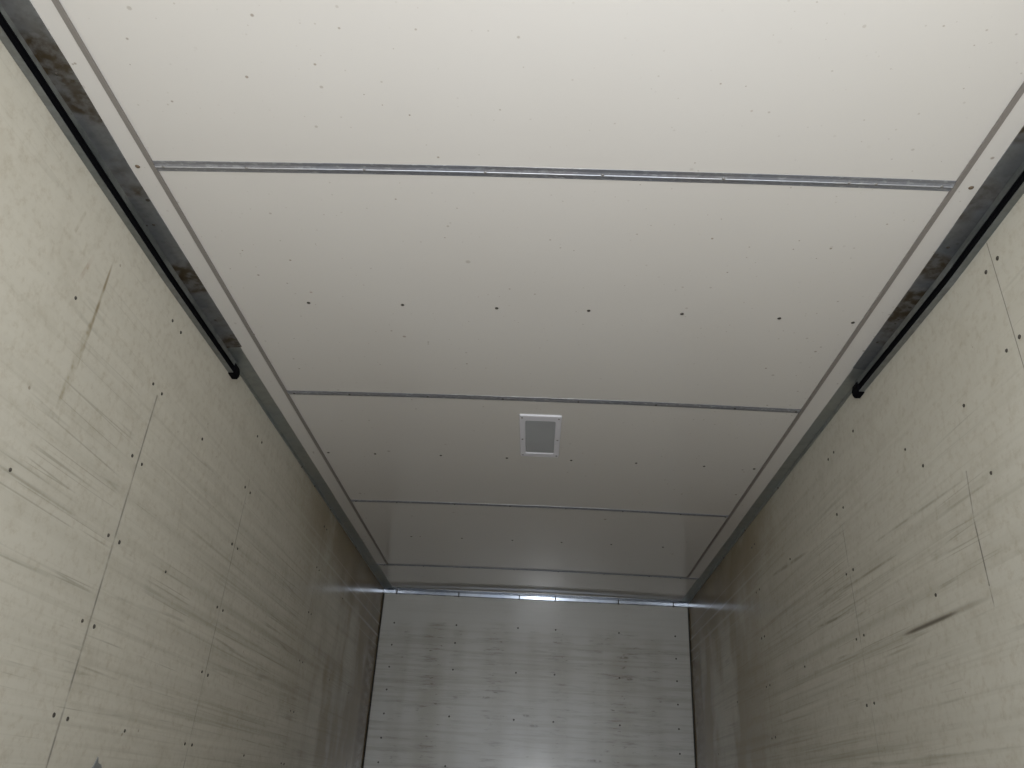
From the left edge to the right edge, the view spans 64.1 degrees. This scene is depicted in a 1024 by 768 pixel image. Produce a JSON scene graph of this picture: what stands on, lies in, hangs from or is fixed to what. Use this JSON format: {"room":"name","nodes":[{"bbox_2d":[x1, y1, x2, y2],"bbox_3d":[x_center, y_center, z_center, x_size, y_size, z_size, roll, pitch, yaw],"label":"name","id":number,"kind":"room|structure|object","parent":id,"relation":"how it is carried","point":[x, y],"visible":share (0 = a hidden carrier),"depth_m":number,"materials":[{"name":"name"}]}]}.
{"room":"cargo space","nodes":[
{"label":"cargo space","id":0,"kind":"room"},
{"bbox_2d":[0,40,383,767],"bbox_3d":[-1.048,1.097,2.558,0.043,2.420,6.108,2,-27,2],"label":"wall","id":1,"kind":"structure","parent":0,"point":[177,590],"depth_m":2.20,"materials":[{"name":"grey"}]},
{"bbox_2d":[92,757,101,767],"bbox_3d":[-1.046,1.000,2.043,0.002,0.124,0.103,2,-27,2],"label":"scrap","id":2,"kind":"object","parent":1,"relation":"attached to","point":[96,764],"visible":1,"depth_m":2.06,"materials":[{"name":"grey"}]},
{"bbox_2d":[0,0,241,378],"bbox_3d":[-0.966,-0.682,1.628,0.075,0.061,2.805,2,-27,2],"label":"rail","id":3,"kind":"object","parent":1,"relation":"attached to","point":[23,33],"visible":1,"depth_m":1.94,"materials":[{"name":"metal"}]},
{"bbox_2d":[30,0,387,564],"bbox_3d":[-0.885,-0.101,2.810,0.066,0.007,5.461,2,-27,2],"label":"trim","id":4,"kind":"structure","parent":1,"relation":"attached to","point":[45,9],"depth_m":2.21,"materials":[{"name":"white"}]},
{"bbox_2d":[227,347,392,588],"bbox_3d":[-0.939,0.052,3.095,0.061,0.021,6.106,2,-27,2],"label":"trim","id":5,"kind":"structure","parent":1,"relation":"attached to","point":[248,374],"depth_m":3.58,"materials":[{"name":"metal"}]},
{"bbox_2d":[364,589,694,767],"bbox_3d":[0.103,2.548,5.241,2.226,2.420,0.042,2,-27,2],"label":"wall","id":6,"kind":"structure","parent":0,"point":[460,682],"depth_m":5.49,"materials":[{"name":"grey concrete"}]},
{"bbox_2d":[362,593,384,767],"bbox_3d":[-0.966,2.529,5.251,0.008,2.355,0.006,2,-27,2],"label":"trim","id":7,"kind":"structure","parent":6,"relation":"attached to","point":[383,593],"depth_m":5.51,"materials":[{"name":"grey metal"}]},
{"bbox_2d":[384,587,687,606],"bbox_3d":[0.162,1.502,5.755,2.144,0.046,0.009,2,-27,2],"label":"trim","id":8,"kind":"structure","parent":6,"relation":"attached to","point":[435,592],"depth_m":5.75,"materials":[{"name":"metal"}]},
{"bbox_2d":[687,608,695,767],"bbox_3d":[1.168,2.606,5.163,0.008,2.355,0.006,2,-27,2],"label":"trim","id":9,"kind":"structure","parent":6,"relation":"attached to","point":[687,608],"depth_m":5.45,"materials":[{"name":"grey metal"}]},
{"bbox_2d":[59,0,1023,600],"bbox_3d":[0.103,0.059,3.069,2.146,0.053,6.108,2,-27,2],"label":"ceiling","id":10,"kind":"structure","parent":0,"point":[748,295],"depth_m":2.09,"materials":[{"name":"grey"}]},
{"bbox_2d":[377,564,698,579],"bbox_3d":[0.156,1.189,5.191,2.039,0.013,0.034,2,-27,2],"label":"metal strip","id":11,"kind":"object","parent":10,"relation":"attached to","point":[377,564],"visible":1,"depth_m":5.18,"materials":[{"name":"grey metal"}]},
{"bbox_2d":[351,500,728,517],"bbox_3d":[0.130,0.624,4.109,1.896,0.013,0.038,2,-27,2],"label":"metal strip","id":12,"kind":"object","parent":10,"relation":"attached to","point":[381,501],"visible":1,"depth_m":4.10,"materials":[{"name":"grey metal"}]},
{"bbox_2d":[519,414,561,456],"bbox_3d":[0.114,0.217,3.327,0.164,0.010,0.412,2,-27,2],"label":"recessed light","id":13,"kind":"object","parent":10,"relation":"in","point":[539,434],"visible":1,"depth_m":3.31,"materials":[{"name":"white plastic"}]},
{"bbox_2d":[287,390,800,412],"bbox_3d":[0.106,0.064,3.027,1.896,0.013,0.035,2,-27,2],"label":"metal strip","id":14,"kind":"object","parent":10,"relation":"attached to","point":[706,406],"visible":1,"depth_m":3.02,"materials":[{"name":"grey metal"}]},
{"bbox_2d":[153,161,955,190],"bbox_3d":[0.081,-0.497,1.945,1.896,0.012,0.038,2,-27,2],"label":"metal strip","id":15,"kind":"object","parent":10,"relation":"attached to","point":[195,166],"visible":1,"depth_m":1.94,"materials":[{"name":"silver metal"}]},
{"bbox_2d":[688,194,1023,767],"bbox_3d":[1.131,1.175,2.468,0.043,2.420,6.108,2,-27,2],"label":"wall","id":16,"kind":"structure","parent":0,"point":[870,614],"depth_m":2.40,"materials":[{"name":"grey"}]},
{"bbox_2d":[682,368,863,603],"bbox_3d":[1.148,0.127,3.009,0.050,0.021,6.106,2,-27,2],"label":"trim","id":17,"kind":"structure","parent":16,"relation":"attached to","point":[844,391],"depth_m":3.48,"materials":[{"name":"metal"}]},
{"bbox_2d":[687,82,1023,577],"bbox_3d":[1.086,-0.030,2.729,0.069,0.007,5.461,2,-27,2],"label":"trim","id":18,"kind":"structure","parent":16,"relation":"attached to","point":[1012,125],"depth_m":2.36,"materials":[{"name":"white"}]},
{"bbox_2d":[852,126,1023,397],"bbox_3d":[1.104,-0.611,1.528,0.068,0.067,2.775,2,-27,2],"label":"rail","id":19,"kind":"object","parent":16,"relation":"attached to","point":[1002,189],"visible":1,"depth_m":2.10,"materials":[{"name":"metal"}]}
]}

